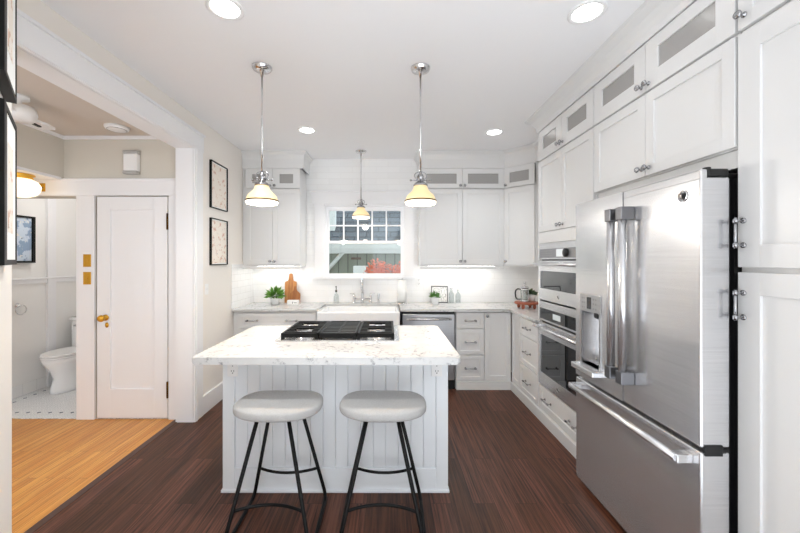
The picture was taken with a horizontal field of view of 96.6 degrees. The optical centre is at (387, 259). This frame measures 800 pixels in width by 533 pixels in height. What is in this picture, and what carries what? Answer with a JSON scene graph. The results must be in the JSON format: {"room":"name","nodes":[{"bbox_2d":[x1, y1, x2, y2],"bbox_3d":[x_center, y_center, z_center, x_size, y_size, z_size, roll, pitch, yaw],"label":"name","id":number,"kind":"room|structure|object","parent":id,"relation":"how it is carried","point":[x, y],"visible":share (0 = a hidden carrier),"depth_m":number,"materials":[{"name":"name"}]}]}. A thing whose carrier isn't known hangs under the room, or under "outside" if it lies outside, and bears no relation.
{"room":"kitchen","nodes":[
{"label":"kitchen","id":0,"kind":"room"},
{"bbox_2d":[0,92,11,532],"bbox_3d":[-1.327,0.075,1.130,0.164,2.750,1.361,0,0,-44],"label":"wall","id":1,"kind":"structure","parent":0,"point":[5,270],"depth_m":1.24,"materials":[{"name":"white paint"}]},
{"bbox_2d":[0,98,16,264],"bbox_3d":[-1.187,-0.220,1.102,0.029,0.470,0.290,0,0,-41],"label":"framed picture","id":2,"kind":"object","parent":1,"relation":"attached to","point":[8,128],"visible":1,"depth_m":1.07,"materials":[{"name":"black"}]},
{"bbox_2d":[8,142,12,233],"bbox_3d":[-1.182,-0.220,1.114,0.002,0.270,0.110,0,0,-42],"label":"print","id":3,"kind":"object","parent":2,"relation":"attached to","point":[10,152],"depth_m":1.11},
{"bbox_2d":[0,0,16,103],"bbox_3d":[-1.187,-0.770,1.102,0.029,0.470,0.290,0,0,-41],"label":"framed picture","id":4,"kind":"object","parent":1,"relation":"attached to","point":[8,8],"visible":0.92,"depth_m":1.10,"materials":[{"name":"black"}]},
{"bbox_2d":[8,0,12,63],"bbox_3d":[-1.182,-0.770,1.114,0.002,0.270,0.110,0,0,-42],"label":"print","id":5,"kind":"object","parent":4,"relation":"attached to","point":[10,2],"depth_m":1.11},
{"bbox_2d":[17,166,60,179],"bbox_3d":[-3.728,-0.738,1.410,1.545,0.025,3.620,0,0,0],"label":"ceiling","id":6,"kind":"structure","parent":0,"point":[39,175],"depth_m":3.06,"materials":[{"name":"white paint"}]},
{"bbox_2d":[17,172,41,197],"bbox_3d":[-3.100,-0.626,3.010,0.250,0.198,0.250,0,0,0],"label":"globe light","id":7,"kind":"object","parent":6,"relation":"attached to","point":[27,187],"visible":0.67,"depth_m":2.97,"materials":[{"name":"white glass"}]},
{"bbox_2d":[15,122,63,177],"bbox_3d":[-3.010,-0.940,1.425,0.100,0.380,3.650,0,0,0],"label":"wall","id":8,"kind":"structure","parent":0,"point":[37,150],"depth_m":3.02,"materials":[{"name":"beige paint"}]},
{"bbox_2d":[21,123,63,138],"bbox_3d":[-2.950,-1.114,1.715,0.020,0.032,3.030,0,0,0],"label":"trim","id":9,"kind":"structure","parent":8,"relation":"attached to","point":[50,132],"depth_m":3.10,"materials":[{"name":"white paint"}]},
{"bbox_2d":[12,199,75,386],"bbox_3d":[-3.960,0.200,4.035,0.100,2.500,1.330,0,0,0],"label":"wall","id":10,"kind":"structure","parent":0,"point":[29,328],"depth_m":4.00,"materials":[{"name":"white paint"}]},
{"bbox_2d":[15,303,26,314],"bbox_3d":[-3.885,0.519,3.750,0.050,0.122,0.120,0,0,0],"label":"towel ring","id":11,"kind":"object","parent":10,"relation":"attached to","point":[17,305],"visible":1,"depth_m":3.74,"materials":[{"name":"silver metal"}]},
{"bbox_2d":[17,215,35,262],"bbox_3d":[-3.885,-0.220,3.700,0.050,0.500,0.400,0,0,0],"label":"framed picture","id":12,"kind":"object","parent":10,"relation":"attached to","point":[26,225],"visible":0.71,"depth_m":3.82,"materials":[{"name":"black"}]},
{"bbox_2d":[12,376,46,398],"bbox_3d":[-3.904,1.387,3.960,0.012,0.125,1.180,0,0,0],"label":"baseboard","id":13,"kind":"structure","parent":10,"relation":"attached to","point":[20,390],"depth_m":3.87,"materials":[{"name":"wood"}]},
{"bbox_2d":[12,276,75,284],"bbox_3d":[-3.893,0.228,3.960,0.035,0.065,1.180,0,0,0],"label":"trim","id":14,"kind":"structure","parent":10,"relation":"attached to","point":[18,281],"depth_m":3.97,"materials":[{"name":"white paint"}]},
{"bbox_2d":[46,199,55,386],"bbox_3d":[-3.895,0.225,4.115,0.030,2.450,0.100,0,0,0],"label":"trim","id":15,"kind":"structure","parent":10,"relation":"attached to","point":[50,203],"depth_m":4.09,"materials":[{"name":"white paint"}]},
{"bbox_2d":[17,65,150,135],"bbox_3d":[-3.199,-1.180,1.400,2.603,0.100,4.000,0,0,0],"label":"ceiling","id":16,"kind":"structure","parent":0,"point":[70,115],"depth_m":2.71,"materials":[{"name":"beige paint"}]},
{"bbox_2d":[12,93,54,129],"bbox_3d":[-2.546,-1.045,2.450,0.200,0.170,0.547,0,0,0],"label":"ceiling fan","id":17,"kind":"object","parent":16,"relation":"hanging from","point":[21,113],"visible":0.78,"depth_m":2.44,"materials":[{"name":"white plastic"}]},
{"bbox_2d":[103,123,129,132],"bbox_3d":[-2.300,-1.115,3.020,0.180,0.031,0.180,0,0,0],"label":"smoke detector","id":18,"kind":"object","parent":16,"relation":"attached to","point":[113,127],"visible":1,"depth_m":2.98,"materials":[{"name":"white plastic"}]},
{"bbox_2d":[17,140,174,417],"bbox_3d":[-3.199,0.160,3.310,2.603,2.580,0.120,0,0,0],"label":"wall","id":19,"kind":"structure","parent":0,"point":[82,158],"depth_m":3.25,"materials":[{"name":"beige paint"}]},
{"bbox_2d":[39,183,44,191],"bbox_3d":[-3.190,-0.657,3.224,0.170,0.075,0.008,0,0,0],"label":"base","id":20,"kind":"object","parent":19,"relation":"attached to","point":[42,185],"visible":0.15,"depth_m":3.22,"materials":[{"name":"gold metal"}]},
{"bbox_2d":[83,254,90,266],"bbox_3d":[-2.728,0.005,3.224,0.070,0.114,0.012,0,0,0],"label":"switch plate","id":21,"kind":"object","parent":19,"relation":"attached to","point":[86,257],"visible":1,"depth_m":3.23,"materials":[{"name":"gold metal"}]},
{"bbox_2d":[83,272,90,283],"bbox_3d":[-2.728,0.165,3.224,0.070,0.114,0.012,0,0,0],"label":"switch plate","id":22,"kind":"object","parent":19,"relation":"attached to","point":[86,275],"visible":1,"depth_m":3.23,"materials":[{"name":"gold metal"}]},
{"bbox_2d":[34,178,174,419],"bbox_3d":[-3.148,0.355,3.295,2.503,2.190,0.150,0,0,0],"label":"trim","id":23,"kind":"structure","parent":19,"relation":"attached to","point":[85,190],"depth_m":3.23,"materials":[{"name":"white paint"}]},
{"bbox_2d":[64,136,158,139],"bbox_3d":[-2.429,-1.114,3.240,1.063,0.032,0.020,0,0,0],"label":"trim","id":24,"kind":"structure","parent":19,"relation":"attached to","point":[65,137],"depth_m":3.23,"materials":[{"name":"white paint"}]},
{"bbox_2d":[122,150,139,174],"bbox_3d":[-2.322,-0.882,3.222,0.132,0.215,0.056,0,0,0],"label":"door chime","id":25,"kind":"object","parent":19,"relation":"attached to","point":[131,158],"visible":1,"depth_m":3.20,"materials":[{"name":"white plastic"}]},
{"bbox_2d":[97,197,167,417],"bbox_3d":[-2.322,0.430,3.224,0.658,2.016,0.108,0,0,0],"label":"door","id":26,"kind":"structure","parent":19,"relation":"in","point":[132,232],"depth_m":3.24,"materials":[{"name":"white paint"}]},
{"bbox_2d":[17,0,253,394],"bbox_3d":[-1.812,0.075,3.175,0.161,2.750,3.150,0,0,0],"label":"wall","id":27,"kind":"structure","parent":0,"point":[217,311],"depth_m":3.51,"materials":[{"name":"white paint"}]},
{"bbox_2d":[17,47,192,421],"bbox_3d":[-1.819,0.220,2.395,0.155,2.461,1.590,0,0,0],"label":"trim","id":28,"kind":"structure","parent":27,"relation":"attached to","point":[183,152],"depth_m":3.18,"materials":[{"name":"white paint"}]},
{"bbox_2d":[17,8,205,421],"bbox_3d":[-1.723,0.144,2.418,0.034,2.612,1.836,0,0,0],"label":"trim","id":29,"kind":"structure","parent":27,"relation":"attached to","point":[33,38],"depth_m":2.46,"materials":[{"name":"white paint"}]},
{"bbox_2d":[205,284,207,294],"bbox_3d":[-1.734,0.280,3.410,0.012,0.103,0.063,0,0,0],"label":"light switch","id":30,"kind":"object","parent":27,"relation":"attached to","point":[206,285],"visible":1,"depth_m":3.40,"materials":[{"name":"white plastic"}]},
{"bbox_2d":[203,381,222,414],"bbox_3d":[-1.731,1.361,3.667,0.018,0.178,0.705,0,0,0],"label":"baseboard","id":31,"kind":"structure","parent":27,"relation":"attached to","point":[212,397],"depth_m":3.49,"materials":[{"name":"white paint"}]},
{"bbox_2d":[209,159,227,211],"bbox_3d":[-1.729,-0.748,3.645,0.022,0.465,0.355,0,0,0],"label":"framed print","id":32,"kind":"object","parent":27,"relation":"attached to","point":[218,174],"visible":1,"depth_m":3.63,"materials":[{"name":"black"}]},
{"bbox_2d":[209,217,227,264],"bbox_3d":[-1.729,-0.182,3.645,0.022,0.465,0.355,0,0,0],"label":"framed print","id":33,"kind":"object","parent":27,"relation":"attached to","point":[218,229],"visible":1,"depth_m":3.63,"materials":[{"name":"black"}]},
{"bbox_2d":[12,372,626,532],"bbox_3d":[-1.100,1.478,2.475,6.800,0.064,4.550,0,0,0],"label":"floor","id":34,"kind":"structure","parent":0,"point":[508,473],"depth_m":2.31,"materials":[{"name":"brown wood"}]},
{"bbox_2d":[39,316,75,394],"bbox_3d":[-3.600,1.069,4.115,0.480,0.755,0.760,0,0,0],"label":"toilet","id":35,"kind":"object","parent":34,"relation":"on","point":[61,363],"visible":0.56,"depth_m":3.87,"materials":[{"name":"white ceramic"}]},
{"bbox_2d":[24,420,176,532],"bbox_3d":[-1.910,1.468,1.330,0.050,0.044,3.860,0,0,0],"label":"trim","id":36,"kind":"structure","parent":34,"relation":"on","point":[93,483],"depth_m":2.29,"materials":[{"name":"brown"}]},
{"bbox_2d":[225,390,326,532],"bbox_3d":[-0.596,1.107,1.949,0.472,0.686,0.446,0,0,0],"label":"bar stool","id":37,"kind":"object","parent":34,"relation":"on","point":[268,407],"visible":1,"depth_m":1.86,"materials":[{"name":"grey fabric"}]},
{"bbox_2d":[233,306,324,335],"bbox_3d":[-1.264,1.013,4.260,0.945,0.874,0.640,0,0,0],"label":"base cabinet","id":38,"kind":"object","parent":34,"relation":"on","point":[242,321],"visible":0.26,"depth_m":3.99,"materials":[{"name":"white paint"}]},
{"bbox_2d":[232,302,537,321],"bbox_3d":[0.129,0.559,3.932,3.720,0.029,1.315,0,0,0],"label":"countertop","id":39,"kind":"structure","parent":38,"relation":"on","point":[531,314],"depth_m":4.08,"materials":[{"name":"stone"}]},
{"bbox_2d":[264,286,284,304],"bbox_3d":[-1.384,0.426,4.360,0.275,0.237,0.287,0,0,0],"label":"potted plant","id":40,"kind":"object","parent":39,"relation":"on","point":[274,299],"visible":1,"depth_m":4.32,"materials":[{"name":"green plant"}]},
{"bbox_2d":[284,273,296,302],"bbox_3d":[-1.245,0.359,4.558,0.150,0.372,0.044,0,0,0],"label":"cutting board","id":41,"kind":"object","parent":39,"relation":"on","point":[290,284],"visible":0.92,"depth_m":4.55,"materials":[{"name":"brown wood"}]},
{"bbox_2d":[287,300,299,304],"bbox_3d":[-1.165,0.518,4.379,0.140,0.052,0.061,0,0,0],"label":"box","id":42,"kind":"object","parent":39,"relation":"on","point":[289,302],"visible":1,"depth_m":4.35,"materials":[{"name":"white stone"}]},
{"bbox_2d":[290,286,299,300],"bbox_3d":[-1.175,0.439,4.509,0.132,0.212,0.034,0,0,0],"label":"paddle board","id":43,"kind":"object","parent":39,"relation":"on","point":[295,295],"visible":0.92,"depth_m":4.50,"materials":[{"name":"brown wood"}]},
{"bbox_2d":[317,306,399,324],"bbox_3d":[-0.328,0.698,4.188,0.920,0.245,0.515,0,0,0],"label":"farmhouse sink","id":44,"kind":"object","parent":39,"relation":"in","point":[327,313],"visible":0.5,"depth_m":3.93,"materials":[{"name":"white ceramic"}]},
{"bbox_2d":[350,278,374,302],"bbox_3d":[-0.325,0.385,4.456,0.322,0.320,0.180,0,0,0],"label":"bridge faucet","id":45,"kind":"object","parent":39,"relation":"on","point":[362,298],"visible":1,"depth_m":4.51,"materials":[{"name":"silver metal"}]},
{"bbox_2d":[396,278,407,303],"bbox_3d":[0.175,0.385,4.440,0.140,0.320,0.140,0,0,0],"label":"paper towel holder","id":46,"kind":"object","parent":39,"relation":"on","point":[401,283],"visible":1,"depth_m":4.39,"materials":[{"name":"white paper"}]},
{"bbox_2d":[429,290,441,304],"bbox_3d":[0.579,0.457,4.364,0.170,0.175,0.168,0,0,0],"label":"potted succulent","id":47,"kind":"object","parent":39,"relation":"on","point":[434,297],"visible":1,"depth_m":4.33,"materials":[{"name":"white ceramic"}]},
{"bbox_2d":[431,286,447,302],"bbox_3d":[0.655,0.438,4.531,0.210,0.216,0.038,0,0,0],"label":"framed print","id":48,"kind":"object","parent":39,"relation":"on","point":[443,290],"visible":0.73,"depth_m":4.53,"materials":[{"name":"grey paper"}]},
{"bbox_2d":[514,300,537,308],"bbox_3d":[1.565,0.507,4.020,0.260,0.075,0.260,0,0,0],"label":"wooden riser","id":49,"kind":"object","parent":39,"relation":"on","point":[530,303],"visible":0.89,"depth_m":3.94,"materials":[{"name":"brown wood"}]},
{"bbox_2d":[515,282,528,301],"bbox_3d":[1.497,0.357,3.990,0.157,0.224,0.091,0,0,0],"label":"press","id":50,"kind":"object","parent":49,"relation":"on","point":[524,287],"visible":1,"depth_m":3.98,"materials":[{"name":"silver glass"}]},
{"bbox_2d":[525,288,537,300],"bbox_3d":[1.636,0.394,4.057,0.142,0.149,0.140,0,0,25],"label":"potted herb","id":51,"kind":"object","parent":49,"relation":"on","point":[532,293],"visible":0.9,"depth_m":4.03,"materials":[{"name":"white ceramic"}]},
{"bbox_2d":[192,325,460,492],"bbox_3d":[-0.342,0.993,2.434,1.487,0.915,0.962,0,0,0],"label":"kitchen island","id":52,"kind":"object","parent":34,"relation":"on","point":[252,361],"visible":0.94,"depth_m":2.23,"materials":[{"name":"white paint"}]},
{"bbox_2d":[227,365,237,375],"bbox_3d":[-0.968,0.672,2.220,0.067,0.108,0.005,0,0,0],"label":"outlet","id":53,"kind":"object","parent":52,"relation":"attached to","point":[232,370],"depth_m":2.22,"materials":[{"name":"white plastic"}]},
{"bbox_2d":[192,325,460,364],"bbox_3d":[-0.342,0.555,2.434,1.487,0.041,0.962,0,0,0],"label":"island countertop","id":54,"kind":"structure","parent":52,"relation":"on","point":[417,344],"depth_m":2.08,"materials":[{"name":"stone"}]},
{"bbox_2d":[275,321,398,341],"bbox_3d":[-0.333,0.509,2.590,0.816,0.052,0.540,0,0,0],"label":"gas cooktop","id":55,"kind":"object","parent":54,"relation":"in","point":[325,331],"visible":1,"depth_m":2.40,"materials":[{"name":"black metal"}]},
{"bbox_2d":[431,365,441,375],"bbox_3d":[0.304,0.672,2.220,0.067,0.108,0.005,0,0,0],"label":"outlet","id":56,"kind":"object","parent":52,"relation":"attached to","point":[436,370],"depth_m":2.22,"materials":[{"name":"white plastic"}]},
{"bbox_2d":[339,390,425,532],"bbox_3d":[-0.027,1.107,1.949,0.472,0.686,0.446,0,0,1],"label":"bar stool","id":57,"kind":"object","parent":34,"relation":"on","point":[367,406],"visible":1,"depth_m":1.83,"materials":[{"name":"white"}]},
{"bbox_2d":[400,312,454,388],"bbox_3d":[0.450,1.015,4.229,0.594,0.870,0.637,0,0,0],"label":"dishwasher","id":58,"kind":"object","parent":34,"relation":"on","point":[445,321],"visible":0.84,"depth_m":3.97,"materials":[{"name":"silver metal"}]},
{"bbox_2d":[454,312,483,388],"bbox_3d":[0.917,1.013,4.260,0.314,0.874,0.640,0,0,0],"label":"base cabinet","id":59,"kind":"object","parent":34,"relation":"on","point":[469,326],"visible":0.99,"depth_m":3.98,"materials":[{"name":"white paint"}]},
{"bbox_2d":[456,381,510,389],"bbox_3d":[1.071,1.403,3.983,0.618,0.094,0.031,0,0,0],"label":"baseboard","id":60,"kind":"structure","parent":34,"relation":"on","point":[460,385],"depth_m":3.97,"materials":[{"name":"white paint"}]},
{"bbox_2d":[484,312,510,380],"bbox_3d":[1.227,1.013,4.263,0.302,0.874,0.635,0,0,0],"label":"base cabinet","id":61,"kind":"object","parent":34,"relation":"on","point":[497,325],"visible":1,"depth_m":3.99,"materials":[{"name":"white paint"}]},
{"bbox_2d":[512,313,520,388],"bbox_3d":[1.680,1.013,3.853,0.600,0.874,0.243,0,0,0],"label":"base cabinet","id":62,"kind":"object","parent":34,"relation":"on","point":[516,333],"visible":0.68,"depth_m":3.85,"materials":[{"name":"white paint"}]},
{"bbox_2d":[520,316,539,406],"bbox_3d":[1.660,1.013,3.502,0.640,0.874,0.455,0,0,0],"label":"base cabinet","id":63,"kind":"object","parent":34,"relation":"on","point":[529,384],"visible":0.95,"depth_m":3.47,"materials":[{"name":"white paint"}]},
{"bbox_2d":[511,382,575,457],"bbox_3d":[1.383,1.403,3.183,0.031,0.094,1.567,0,0,0],"label":"baseboard","id":64,"kind":"structure","parent":34,"relation":"on","point":[556,430],"depth_m":3.05,"materials":[{"name":"white paint"}]},
{"bbox_2d":[538,128,597,441],"bbox_3d":[1.660,0.278,2.831,0.640,2.345,0.882,0,0,0],"label":"oven tower","id":65,"kind":"object","parent":34,"relation":"on","point":[565,177],"visible":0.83,"depth_m":2.81,"materials":[{"name":"white paint"}]},
{"bbox_2d":[532,240,575,307],"bbox_3d":[1.621,0.103,2.865,0.618,0.501,0.745,0,0,0],"label":"speed oven","id":66,"kind":"object","parent":65,"relation":"in","point":[557,267],"visible":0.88,"depth_m":2.87,"materials":[{"name":"silver metal"}]},
{"bbox_2d":[532,300,579,410],"bbox_3d":[1.621,0.738,2.865,0.618,0.746,0.745,0,0,0],"label":"wall oven","id":67,"kind":"object","parent":65,"relation":"in","point":[556,327],"visible":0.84,"depth_m":2.87,"materials":[{"name":"silver metal"}]},
{"bbox_2d":[538,87,596,161],"bbox_3d":[1.663,-1.034,2.831,0.635,0.273,0.882,0,0,0],"label":"upper cabinet","id":68,"kind":"object","parent":65,"relation":"on","point":[578,119],"visible":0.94,"depth_m":2.74,"materials":[{"name":"white paint"}]},
{"bbox_2d":[525,0,694,133],"bbox_3d":[1.475,-1.232,1.981,0.370,0.134,2.762,0,0,0],"label":"trim","id":69,"kind":"structure","parent":68,"relation":"attached to","point":[651,16],"depth_m":2.13,"materials":[{"name":"white paint"}]},
{"bbox_2d":[568,167,741,532],"bbox_3d":[1.563,0.537,1.879,0.794,1.824,0.943,0,0,0],"label":"refrigerator","id":70,"kind":"object","parent":34,"relation":"on","point":[656,363],"visible":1,"depth_m":1.62,"materials":[{"name":"silver metal"}]},
{"bbox_2d":[733,0,799,532],"bbox_3d":[1.660,0.278,1.099,0.640,2.345,0.620,0,0,0],"label":"pantry cabinet","id":71,"kind":"object","parent":34,"relation":"on","point":[768,220],"visible":1,"depth_m":1.30,"materials":[{"name":"white paint"}]},
{"bbox_2d":[733,0,792,32],"bbox_3d":[1.663,-1.034,1.099,0.635,0.273,0.620,0,0,0],"label":"cabinet","id":72,"kind":"object","parent":71,"relation":"on","point":[749,13],"visible":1,"depth_m":1.35,"materials":[{"name":"white paint"}]},
{"bbox_2d":[41,0,695,158],"bbox_3d":[0.203,-1.350,1.075,4.195,0.100,7.350,0,0,0],"label":"ceiling","id":73,"kind":"structure","parent":0,"point":[341,69],"depth_m":2.32,"materials":[{"name":"white paint"}]},
{"bbox_2d":[205,0,244,20],"bbox_3d":[-0.840,-1.296,1.836,0.188,0.006,0.188,0,0,0],"label":"recessed light","id":74,"kind":"object","parent":73,"relation":"in","point":[230,10],"visible":1,"depth_m":1.84,"materials":[{"name":"white plastic"}]},
{"bbox_2d":[245,62,278,205],"bbox_3d":[-0.849,-0.839,2.400,0.217,0.923,0.217,0,0,0],"label":"pendant lamp","id":75,"kind":"object","parent":73,"relation":"hanging from","point":[261,195],"visible":1,"depth_m":2.38,"materials":[{"name":"silver metal"}]},
{"bbox_2d":[297,127,315,133],"bbox_3d":[-0.810,-1.296,3.560,0.188,0.006,0.188,0,0,0],"label":"recessed light","id":76,"kind":"object","parent":73,"relation":"in","point":[307,130],"visible":1,"depth_m":3.56,"materials":[{"name":"white plastic"}]},
{"bbox_2d":[352,149,369,218],"bbox_3d":[-0.322,-0.900,4.250,0.217,0.800,0.217,0,0,0],"label":"pendant lamp","id":77,"kind":"object","parent":73,"relation":"hanging from","point":[360,213],"visible":1,"depth_m":4.23,"materials":[{"name":"beige glass"}]},
{"bbox_2d":[404,63,436,205],"bbox_3d":[0.220,-0.839,2.410,0.217,0.923,0.217,0,0,0],"label":"pendant lamp","id":78,"kind":"object","parent":73,"relation":"hanging from","point":[420,195],"visible":1,"depth_m":2.37,"materials":[{"name":"silver metal"}]},
{"bbox_2d":[485,129,503,135],"bbox_3d":[1.080,-1.296,3.616,0.188,0.006,0.188,0,0,0],"label":"recessed light","id":79,"kind":"object","parent":73,"relation":"in","point":[492,132],"visible":1,"depth_m":3.62,"materials":[{"name":"white plastic"}]},
{"bbox_2d":[567,0,607,24],"bbox_3d":[1.043,-1.296,1.866,0.188,0.006,0.188,0,0,0],"label":"recessed light","id":80,"kind":"object","parent":73,"relation":"in","point":[585,12],"visible":1,"depth_m":1.86,"materials":[{"name":"white plastic"}]},
{"bbox_2d":[254,159,537,371],"bbox_3d":[0.203,0.075,4.670,4.193,2.750,0.160,0,0,0],"label":"wall","id":81,"kind":"structure","parent":0,"point":[473,285],"depth_m":4.59,"materials":[{"name":"tile"}]},
{"bbox_2d":[243,189,305,265],"bbox_3d":[-1.393,-0.388,4.385,0.685,0.925,0.360,0,0,0],"label":"upper cabinet","id":82,"kind":"object","parent":81,"relation":"attached to","point":[272,235],"visible":0.91,"depth_m":4.25,"materials":[{"name":"white paint"}]},
{"bbox_2d":[243,266,299,268],"bbox_3d":[-1.393,0.090,4.249,0.689,0.029,0.022,0,0,0],"label":"trim","id":83,"kind":"structure","parent":82,"relation":"attached to","point":[244,267],"depth_m":4.24,"materials":[{"name":"white paint"}]},
{"bbox_2d":[243,168,305,192],"bbox_3d":[-1.393,-0.976,4.385,0.685,0.248,0.360,0,0,0],"label":"upper cabinet","id":84,"kind":"object","parent":81,"relation":"attached to","point":[283,178],"visible":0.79,"depth_m":4.24,"materials":[{"name":"white paint"}]},
{"bbox_2d":[241,150,312,174],"bbox_3d":[-1.355,-1.197,4.400,0.768,0.204,0.378,0,0,0],"label":"trim","id":85,"kind":"structure","parent":84,"relation":"attached to","point":[250,158],"depth_m":4.25,"materials":[{"name":"white paint"}]},
{"bbox_2d":[309,190,414,278],"bbox_3d":[-0.305,-0.325,4.639,1.400,1.140,0.202,0,0,0],"label":"window","id":86,"kind":"structure","parent":81,"relation":"in","point":[322,225],"depth_m":4.57,"materials":[{"name":"white paint"}]},
{"bbox_2d":[416,277,420,285],"bbox_3d":[0.395,0.280,4.587,0.070,0.114,0.006,0,0,0],"label":"wall outlet","id":87,"kind":"object","parent":81,"relation":"attached to","point":[418,279],"visible":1,"depth_m":4.59,"materials":[{"name":"white plastic"}]},
{"bbox_2d":[418,189,503,265],"bbox_3d":[0.885,-0.388,4.385,1.000,0.925,0.360,0,0,0],"label":"upper cabinet","id":88,"kind":"object","parent":81,"relation":"attached to","point":[464,227],"visible":0.89,"depth_m":4.25,"materials":[{"name":"white paint"}]},
{"bbox_2d":[420,266,503,268],"bbox_3d":[0.884,0.090,4.249,1.003,0.029,0.022,0,0,0],"label":"under-cabinet light","id":89,"kind":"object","parent":88,"relation":"attached to","point":[421,267],"depth_m":4.24,"materials":[{"name":"white paint"}]},
{"bbox_2d":[418,168,503,188],"bbox_3d":[0.885,-0.976,4.385,1.000,0.248,0.360,0,0,0],"label":"upper cabinet","id":90,"kind":"object","parent":81,"relation":"attached to","point":[441,178],"visible":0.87,"depth_m":4.24,"materials":[{"name":"white paint"}]},
{"bbox_2d":[414,139,537,174],"bbox_3d":[1.095,-1.197,4.064,1.845,0.204,0.662,0,0,36],"label":"trim","id":91,"kind":"structure","parent":90,"relation":"attached to","point":[525,154],"depth_m":4.24,"materials":[{"name":"white paint"}]},
{"bbox_2d":[504,184,537,266],"bbox_3d":[1.677,-0.388,4.284,0.617,0.925,0.602,0,0,0],"label":"upper cabinet","id":92,"kind":"object","parent":81,"relation":"attached to","point":[520,203],"visible":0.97,"depth_m":4.10,"materials":[{"name":"white paint"}]},
{"bbox_2d":[504,162,538,188],"bbox_3d":[1.677,-0.976,4.284,0.617,0.248,0.602,0,0,0],"label":"upper cabinet","id":93,"kind":"object","parent":81,"relation":"attached to","point":[526,174],"visible":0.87,"depth_m":4.10,"materials":[{"name":"white paint"}]},
{"bbox_2d":[431,297,438,304],"bbox_3d":[0.575,0.502,4.360,0.096,0.085,0.096,0,0,0],"label":"pot","id":94,"kind":"object","parent":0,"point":[434,300],"depth_m":4.32,"materials":[{"name":"white ceramic"}]},
{"bbox_2d":[529,294,534,300],"bbox_3d":[1.635,0.429,4.060,0.084,0.080,0.084,0,0,0],"label":"pot","id":95,"kind":"object","parent":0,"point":[531,296],"depth_m":4.02,"materials":[{"name":"white ceramic"}]},
{"bbox_3d":[2.065,0.075,1.001,0.150,2.750,7.202,0,0,0],"label":"wall","id":96,"kind":"structure","parent":0,"visible":0},
{"bbox_2d":[594,37,737,193],"bbox_3d":[1.663,-0.670,1.901,0.635,0.450,0.975,0,0,0],"label":"upper cabinet","id":97,"kind":"object","parent":96,"relation":"attached to","point":[691,117],"visible":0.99,"depth_m":1.73,"materials":[{"name":"white paint"}]},
{"bbox_2d":[598,150,737,198],"bbox_3d":[1.420,-0.408,1.903,0.020,0.072,0.967,0,0,0],"label":"trim","id":98,"kind":"structure","parent":97,"relation":"attached to","point":[729,161],"depth_m":1.67,"materials":[{"name":"white paint"}]},
{"bbox_2d":[594,0,741,124],"bbox_3d":[1.663,-1.034,1.901,0.635,0.273,0.975,0,0,0],"label":"upper cabinet","id":99,"kind":"object","parent":96,"relation":"attached to","point":[704,26],"visible":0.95,"depth_m":1.75,"materials":[{"name":"white paint"}]},
{"label":"outside","id":100,"kind":"structure","parent":0,"visible":0},
{"bbox_3d":[0.000,1.900,12.450,18.000,0.100,15.100,0,0,0],"label":"ground","id":101,"kind":"structure","parent":100,"visible":0},
{"bbox_2d":[353,266,366,272],"bbox_3d":[-0.610,0.990,7.900,0.360,1.720,0.360,0,0,0],"label":"outdoor unit","id":102,"kind":"object","parent":101,"relation":"on","point":[356,269],"visible":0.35,"depth_m":7.75,"materials":[{"name":"white metal"}]},
{"bbox_2d":[329,211,400,272],"bbox_3d":[-0.500,-0.850,10.430,10.000,5.400,5.140,0,0,0],"label":"house","id":103,"kind":"structure","parent":101,"relation":"on","point":[342,257],"depth_m":8.35,"materials":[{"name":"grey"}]},
{"bbox_2d":[363,258,400,272],"bbox_3d":[0.036,0.907,6.378,1.171,1.891,0.798,0,0,0],"label":"maple tree","id":104,"kind":"object","parent":101,"relation":"on","point":[374,268],"visible":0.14,"depth_m":6.36,"materials":[{"name":"red plant"}]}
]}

